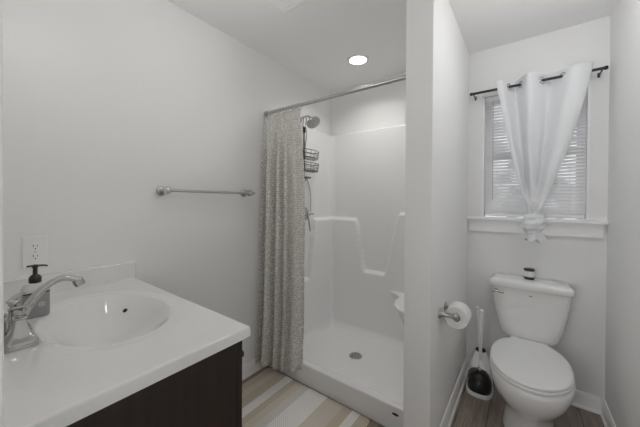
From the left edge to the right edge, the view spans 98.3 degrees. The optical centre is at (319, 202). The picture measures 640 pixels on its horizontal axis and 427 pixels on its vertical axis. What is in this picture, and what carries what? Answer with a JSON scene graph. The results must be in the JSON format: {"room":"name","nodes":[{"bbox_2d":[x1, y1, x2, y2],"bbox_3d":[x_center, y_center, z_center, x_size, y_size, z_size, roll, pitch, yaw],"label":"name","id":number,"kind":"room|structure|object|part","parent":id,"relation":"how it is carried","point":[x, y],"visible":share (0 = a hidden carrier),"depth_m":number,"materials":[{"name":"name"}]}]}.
{"room":"bathroom","nodes":[
{"label":"bathroom","id":0,"kind":"room"},
{"bbox_2d":[2,0,330,364],"bbox_3d":[-0.642,0.065,1.982,0.100,2.434,2.620,1,1,37],"label":"wall","id":1,"kind":"structure","parent":0,"point":[107,104],"depth_m":1.48,"materials":[{"name":"paint"}]},
{"bbox_2d":[22,236,47,268],"bbox_3d":[-1.189,0.204,1.155,0.008,0.130,0.076,1,1,37],"label":"wall outlet","id":2,"kind":"object","parent":1,"relation":"attached to","point":[34,248],"visible":0.91,"depth_m":1.15,"materials":[{"name":"white plastic"}]},
{"bbox_2d":[30,253,40,259],"bbox_3d":[-1.188,0.224,1.154,0.004,0.029,0.033,1,1,37],"label":"socket","id":3,"kind":"object","parent":2,"relation":"attached to","point":[33,256],"depth_m":1.15,"materials":[{"name":"white plastic"}]},
{"bbox_2d":[30,243,40,249],"bbox_3d":[-1.187,0.182,1.153,0.004,0.029,0.033,1,1,37],"label":"socket","id":4,"kind":"object","parent":2,"relation":"attached to","point":[33,246],"depth_m":1.15,"materials":[{"name":"white plastic"}]},
{"bbox_2d":[156,186,254,196],"bbox_3d":[-0.685,-0.070,1.762,0.090,0.054,0.634,1,1,37],"label":"towel bar","id":5,"kind":"object","parent":1,"relation":"attached to","point":[160,190],"visible":1,"depth_m":1.65,"materials":[{"name":"silver metal"}]},
{"bbox_3d":[-0.858,-0.069,1.529,0.090,0.054,0.054,1,1,37],"label":"post","id":6,"kind":"part","parent":5,"relation":"part of","materials":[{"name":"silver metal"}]},
{"bbox_3d":[-0.520,-0.072,1.984,0.090,0.054,0.054,1,1,37],"label":"post","id":7,"kind":"part","parent":5,"relation":"part of","materials":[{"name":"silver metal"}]},
{"bbox_2d":[242,358,261,380],"bbox_3d":[-0.698,1.234,1.822,0.022,0.098,0.907,1,1,37],"label":"baseboard","id":8,"kind":"structure","parent":1,"relation":"attached to","point":[249,368],"depth_m":2.06,"materials":[{"name":"paint"}]},
{"bbox_2d":[300,115,319,128],"bbox_3d":[-0.110,-0.712,2.411,0.236,0.129,0.125,1,1,37],"label":"showerhead","id":9,"kind":"object","parent":1,"relation":"attached to","point":[313,122],"visible":0.96,"depth_m":2.37,"materials":[{"name":"silver metal"}]},
{"bbox_2d":[264,75,405,115],"bbox_3d":[0.042,-0.697,1.836,1.157,0.044,0.044,1,1,37],"label":"shower rod","id":10,"kind":"object","parent":1,"relation":"attached to","point":[400,78],"visible":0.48,"depth_m":1.74,"materials":[{"name":"silver metal"}]},
{"bbox_2d":[255,103,304,372],"bbox_3d":[-0.298,0.252,2.034,0.388,1.935,0.164,1,1,37],"label":"shower curtain","id":11,"kind":"object","parent":10,"relation":"hanging from","point":[280,326],"visible":0.98,"depth_m":2.03,"materials":[{"name":"fabric"}]},
{"bbox_2d":[167,0,616,91],"bbox_3d":[0.229,-1.172,1.331,2.250,0.060,2.620,1,1,37],"label":"ceiling","id":12,"kind":"structure","parent":0,"point":[314,39],"depth_m":1.78,"materials":[{"name":"paint"}]},
{"bbox_2d":[269,0,307,12],"bbox_3d":[-0.176,-1.132,1.411,0.330,0.025,0.330,1,1,37],"label":"exhaust fan","id":13,"kind":"object","parent":12,"relation":"attached to","point":[283,5],"visible":1,"depth_m":1.56,"materials":[{"name":"paint"}]},
{"bbox_2d":[278,0,299,8],"bbox_3d":[-0.175,-1.120,1.412,0.255,0.002,0.268,1,1,37],"label":"grille","id":14,"kind":"object","parent":13,"relation":"attached to","point":[284,4],"depth_m":1.56,"materials":[{"name":"white plastic"}]},
{"bbox_2d":[347,54,368,64],"bbox_3d":[0.305,-1.145,2.215,0.176,0.008,0.176,1,1,37],"label":"recessed light","id":15,"kind":"object","parent":12,"relation":"in","point":[356,59],"visible":1,"depth_m":2.20,"materials":[{"name":"white plastic"}]},
{"bbox_2d":[242,366,603,426],"bbox_3d":[-0.232,1.325,0.751,2.250,0.060,4.120,1,1,37],"label":"floor","id":16,"kind":"structure","parent":0,"point":[471,411],"depth_m":1.69,"materials":[{"name":"wood"}]},
{"bbox_2d":[66,341,243,426],"bbox_3d":[-0.766,0.862,0.967,0.900,0.856,0.576,1,1,37],"label":"vanity cabinet","id":17,"kind":"object","parent":16,"relation":"on","point":[208,392],"visible":0.34,"depth_m":0.76,"materials":[{"name":"brown wood"}]},
{"bbox_2d":[4,261,249,426],"bbox_3d":[-0.767,0.418,0.953,0.931,0.217,0.559,1,1,37],"label":"countertop","id":18,"kind":"structure","parent":17,"relation":"on","point":[106,339],"depth_m":0.79,"materials":[{"name":"stone"}]},
{"bbox_2d":[20,264,49,319],"bbox_3d":[-1.000,0.306,0.972,0.060,0.180,0.070,1,1,37],"label":"soap dispenser","id":19,"kind":"object","parent":18,"relation":"on","point":[42,308],"visible":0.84,"depth_m":0.96,"materials":[{"name":"glass"}]},
{"bbox_2d":[20,290,49,319],"bbox_3d":[-1.001,0.352,0.972,0.060,0.088,0.070,1,1,37],"label":"bottle","id":20,"kind":"object","parent":19,"relation":"on","point":[42,308],"depth_m":0.96,"materials":[{"name":"plastic"}]},
{"bbox_2d":[4,275,85,353],"bbox_3d":[-0.841,0.314,0.849,0.171,0.167,0.190,1,1,37],"label":"faucet","id":21,"kind":"object","parent":18,"relation":"on","point":[18,333],"visible":0.94,"depth_m":0.77,"materials":[{"name":"silver metal"}]},
{"bbox_3d":[-0.892,0.349,0.780,0.012,0.076,0.012,1,1,37],"label":"lift rod","id":22,"kind":"part","parent":21,"relation":"part of","materials":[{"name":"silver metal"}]},
{"bbox_3d":[-0.877,0.363,0.801,0.052,0.048,0.052,1,1,37],"label":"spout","id":23,"kind":"part","parent":21,"relation":"part of","materials":[{"name":"silver metal"}]},
{"bbox_3d":[-0.927,0.289,0.841,0.022,0.017,0.059,0,1,-18],"label":"lever","id":24,"kind":"part","parent":21,"relation":"part of","materials":[{"name":"silver metal"}]},
{"bbox_3d":[-0.918,0.355,0.831,0.069,0.083,0.069,1,1,37],"label":"handle","id":25,"kind":"part","parent":21,"relation":"part of","materials":[{"name":"silver metal"}]},
{"bbox_3d":[-0.836,0.356,0.771,0.069,0.083,0.069,1,1,37],"label":"handle","id":26,"kind":"part","parent":21,"relation":"part of","materials":[{"name":"silver metal"}]},
{"bbox_3d":[-0.823,0.290,0.764,0.062,0.017,0.020,0,1,1],"label":"lever","id":27,"kind":"part","parent":21,"relation":"part of","materials":[{"name":"silver metal"}]},
{"bbox_3d":[-0.836,0.294,0.856,0.027,0.126,0.163,1,1,37],"label":"spout","id":28,"kind":"part","parent":21,"relation":"part of","materials":[{"name":"silver metal"}]},
{"bbox_3d":[-0.439,0.817,1.030,0.442,0.749,0.020,1,1,37],"label":"door","id":29,"kind":"part","parent":17,"relation":"part of","materials":[{"name":"brown wood"}]},
{"bbox_2d":[242,368,368,426],"bbox_3d":[-0.190,1.283,1.699,0.863,0.008,0.485,1,1,37],"label":"bath mat","id":30,"kind":"object","parent":16,"relation":"on","point":[271,398],"visible":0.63,"depth_m":1.74,"materials":[{"name":"beige fabric"}]},
{"bbox_2d":[267,115,405,426],"bbox_3d":[0.300,0.299,2.201,1.149,1.973,0.900,1,1,37],"label":"shower stall","id":31,"kind":"object","parent":16,"relation":"on","point":[353,342],"visible":0.53,"depth_m":2.55,"materials":[{"name":"plastic"}]},
{"bbox_2d":[305,123,310,211],"bbox_3d":[-0.119,-0.320,2.530,0.047,0.806,0.084,1,1,37],"label":"shower hose","id":32,"kind":"object","parent":31,"relation":"attached to","point":[305,123],"visible":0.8,"depth_m":2.54,"materials":[{"name":"silver metal"}]},
{"bbox_2d":[305,207,313,230],"bbox_3d":[-0.120,0.142,2.492,0.068,0.222,0.150,1,1,37],"label":"shower valve","id":33,"kind":"object","parent":31,"relation":"attached to","point":[307,214],"visible":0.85,"depth_m":2.48,"materials":[{"name":"silver metal"}]},
{"bbox_2d":[303,118,318,178],"bbox_3d":[-0.103,-0.491,2.470,0.119,0.583,0.300,1,1,37],"label":"shower caddy","id":34,"kind":"object","parent":31,"relation":"hanging from","point":[304,128],"visible":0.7,"depth_m":2.50,"materials":[{"name":"black metal"}]},
{"bbox_2d":[303,148,318,160],"bbox_3d":[-0.103,-0.436,2.470,0.118,0.076,0.300,1,1,37],"label":"basket","id":35,"kind":"object","parent":34,"relation":"on","point":[304,155],"depth_m":2.50,"materials":[{"name":"black metal"}]},
{"bbox_2d":[304,161,318,171],"bbox_3d":[-0.104,-0.324,2.471,0.118,0.076,0.300,1,1,37],"label":"basket","id":36,"kind":"object","parent":34,"relation":"on","point":[314,170],"depth_m":2.51,"materials":[{"name":"black metal"}]},
{"bbox_3d":[0.624,1.002,2.192,0.528,0.457,0.458,1,1,37],"label":"corner seat","id":37,"kind":"part","parent":31,"relation":"part of","materials":[{"name":"plastic"}]},
{"bbox_2d":[466,347,493,399],"bbox_3d":[1.105,1.159,1.913,0.162,0.266,0.206,1,1,37],"label":"caddy","id":38,"kind":"object","parent":16,"relation":"on","point":[475,362],"visible":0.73,"depth_m":1.89,"materials":[{"name":"white plastic"}]},
{"bbox_2d":[468,309,490,395],"bbox_3d":[1.092,1.004,1.889,0.136,0.550,0.136,1,1,37],"label":"plunger","id":39,"kind":"object","parent":38,"relation":"in","point":[478,382],"visible":1,"depth_m":1.87,"materials":[{"name":"black rubber"}]},
{"bbox_2d":[468,369,490,395],"bbox_3d":[1.091,1.210,1.891,0.136,0.138,0.136,1,1,37],"label":"cup","id":40,"kind":"object","parent":39,"relation":"on","point":[478,382],"depth_m":1.85,"materials":[{"name":"black rubber"}]},
{"bbox_3d":[1.099,0.951,1.891,0.035,0.445,0.024,0,1,-8],"label":"handle","id":41,"kind":"part","parent":39,"relation":"part of","materials":[{"name":"white plastic"}]},
{"bbox_2d":[476,306,482,372],"bbox_3d":[1.120,0.986,1.943,0.048,0.512,0.039,1,1,37],"label":"toilet brush","id":42,"kind":"object","parent":38,"relation":"in","point":[477,307],"visible":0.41,"depth_m":1.94,"materials":[{"name":"white plastic"}]},
{"bbox_3d":[1.116,0.916,1.947,0.017,0.372,0.035,0,1,-38],"label":"handle","id":43,"kind":"part","parent":42,"relation":"part of","materials":[{"name":"white plastic"}]},
{"bbox_2d":[466,383,493,399],"bbox_3d":[1.104,1.279,1.914,0.162,0.026,0.206,1,1,37],"label":"tray","id":44,"kind":"object","parent":38,"relation":"on","point":[488,397],"depth_m":1.84,"materials":[{"name":"white plastic"}]},
{"bbox_2d":[489,272,575,426],"bbox_3d":[1.222,0.899,1.618,0.435,0.793,0.738,1,1,37],"label":"toilet","id":45,"kind":"object","parent":16,"relation":"on","point":[535,382],"visible":1,"depth_m":1.61,"materials":[{"name":"ceramic"}]},
{"bbox_3d":[1.185,0.584,1.840,0.065,0.025,0.024,1,1,37],"label":"flush handle","id":46,"kind":"part","parent":45,"relation":"part of","materials":[{"name":"silver metal"}]},
{"bbox_2d":[524,267,534,279],"bbox_3d":[1.380,0.467,1.824,0.060,0.071,0.060,1,1,37],"label":"jar candle","id":47,"kind":"object","parent":45,"relation":"on","point":[528,272],"visible":1,"depth_m":1.80,"materials":[{"name":"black glass"}]},
{"bbox_3d":[1.380,0.465,1.824,0.054,0.040,0.054,1,1,37],"label":"glass","id":48,"kind":"part","parent":47,"relation":"part of","materials":[{"name":"glass"}]},
{"bbox_3d":[1.380,0.439,1.824,0.060,0.015,0.060,1,1,37],"label":"lid","id":49,"kind":"part","parent":47,"relation":"part of","materials":[{"name":"black plastic"}]},
{"bbox_3d":[1.380,0.719,1.829,0.409,0.337,0.199,1,1,37],"label":"tank","id":50,"kind":"part","parent":45,"relation":"part of","materials":[{"name":"ceramic"}]},
{"bbox_3d":[1.166,0.878,1.542,0.366,0.020,0.548,1,1,37],"label":"seat lid","id":51,"kind":"part","parent":45,"relation":"part of","materials":[{"name":"white plastic"}]},
{"bbox_3d":[1.379,0.528,1.825,0.435,0.053,0.217,1,1,37],"label":"tank lid","id":52,"kind":"part","parent":45,"relation":"part of","materials":[{"name":"ceramic"}]},
{"bbox_3d":[1.166,0.898,1.543,0.368,0.018,0.550,1,1,37],"label":"seat","id":53,"kind":"part","parent":45,"relation":"part of","materials":[{"name":"white plastic"}]},
{"bbox_3d":[1.172,1.103,1.554,0.376,0.386,0.575,1,1,37],"label":"bowl","id":54,"kind":"part","parent":45,"relation":"part of","materials":[{"name":"ceramic"}]},
{"bbox_2d":[403,0,468,426],"bbox_3d":[0.794,0.075,1.763,0.154,2.434,1.022,1,1,37],"label":"wall","id":55,"kind":"structure","parent":0,"point":[437,55],"depth_m":1.39,"materials":[{"name":"paint"}]},
{"bbox_2d":[438,302,458,320],"bbox_3d":[0.701,0.579,1.473,0.096,0.048,0.180,1,1,37],"label":"toilet paper holder","id":56,"kind":"object","parent":55,"relation":"attached to","point":[455,317],"visible":0.61,"depth_m":1.43,"materials":[{"name":"silver metal"}]},
{"bbox_3d":[0.740,0.579,1.526,0.096,0.048,0.048,1,1,37],"label":"post","id":57,"kind":"part","parent":56,"relation":"part of","materials":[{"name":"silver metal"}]},
{"bbox_3d":[0.661,0.579,1.420,0.096,0.048,0.048,1,1,37],"label":"post","id":58,"kind":"part","parent":56,"relation":"part of","materials":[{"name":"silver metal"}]},
{"bbox_2d":[444,301,470,328],"bbox_3d":[0.725,0.592,1.454,0.113,0.118,0.100,1,1,37],"label":"toilet paper roll","id":59,"kind":"object","parent":56,"relation":"on","point":[464,312],"visible":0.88,"depth_m":1.42,"materials":[{"name":"white paper"}]},
{"bbox_2d":[331,16,609,410],"bbox_3d":[0.966,0.070,2.346,2.050,2.434,0.120,1,1,37],"label":"wall","id":60,"kind":"structure","parent":0,"point":[579,262],"depth_m":1.87,"materials":[{"name":"paint"}]},
{"bbox_2d":[469,357,600,414],"bbox_3d":[1.435,1.245,1.916,0.721,0.098,0.022,1,1,37],"label":"baseboard","id":61,"kind":"structure","parent":60,"relation":"attached to","point":[589,402],"depth_m":1.73,"materials":[{"name":"paint"}]},
{"bbox_2d":[467,76,608,238],"bbox_3d":[1.470,-0.293,1.938,0.759,1.015,0.172,1,1,37],"label":"window","id":62,"kind":"structure","parent":60,"relation":"in","point":[567,227],"depth_m":1.82,"materials":[{"name":"paint"}]},
{"bbox_3d":[1.500,-0.132,1.969,0.559,0.468,0.022,1,1,37],"label":"sash","id":63,"kind":"part","parent":62,"relation":"part of","materials":[{"name":"paint"}]},
{"bbox_2d":[484,93,586,217],"bbox_3d":[1.468,-0.345,1.923,0.556,0.881,0.043,1,1,37],"label":"window blind","id":64,"kind":"object","parent":62,"relation":"attached to","point":[501,194],"visible":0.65,"depth_m":1.98,"materials":[{"name":"plastic"}]},
{"bbox_3d":[1.470,0.084,1.932,0.547,0.022,0.026,1,1,37],"label":"rail","id":65,"kind":"part","parent":64,"relation":"part of","materials":[{"name":"plastic"}]},
{"bbox_3d":[1.516,-0.557,1.984,0.559,0.462,0.022,1,1,37],"label":"sash","id":66,"kind":"part","parent":62,"relation":"part of","materials":[{"name":"paint"}]},
{"bbox_3d":[1.450,0.116,1.918,0.759,0.022,0.112,1,1,37],"label":"sill","id":67,"kind":"part","parent":62,"relation":"part of","materials":[{"name":"paint"}]},
{"bbox_2d":[470,65,608,99],"bbox_3d":[1.423,-0.794,1.867,0.719,0.034,0.100,1,1,37],"label":"curtain rod","id":68,"kind":"object","parent":60,"relation":"attached to","point":[606,66],"visible":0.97,"depth_m":1.79,"materials":[{"name":"metal"}]},
{"bbox_2d":[496,61,593,243],"bbox_3d":[1.420,-0.292,1.784,0.490,1.106,0.172,1,1,37],"label":"window curtain","id":69,"kind":"object","parent":68,"relation":"hanging from","point":[540,118],"visible":1,"depth_m":1.79,"materials":[{"name":"white fabric"}]},
{"bbox_2d":[605,0,639,426],"bbox_3d":[1.085,0.086,0.702,0.100,2.434,2.620,1,1,37],"label":"wall","id":70,"kind":"structure","parent":0,"point":[622,348],"depth_m":1.40,"materials":[{"name":"paint"}]},
{"bbox_2d":[600,398,615,426],"bbox_3d":[1.042,1.253,0.765,0.022,0.098,2.340,1,1,37],"label":"baseboard","id":71,"kind":"structure","parent":70,"relation":"attached to","point":[605,414],"depth_m":1.61,"materials":[{"name":"paint"}]},
{"bbox_3d":[-0.518,0.080,0.344,2.050,2.434,0.120,1,1,37],"label":"wall","id":72,"kind":"structure","parent":0,"visible":0},
{"bbox_2d":[0,0,3,426],"bbox_3d":[-0.067,0.251,0.097,1.021,2.102,0.018,1,1,37],"label":"trim","id":73,"kind":"structure","parent":72,"relation":"attached to","point":[1,32],"depth_m":0.37,"materials":[{"name":"paint"}]}
]}

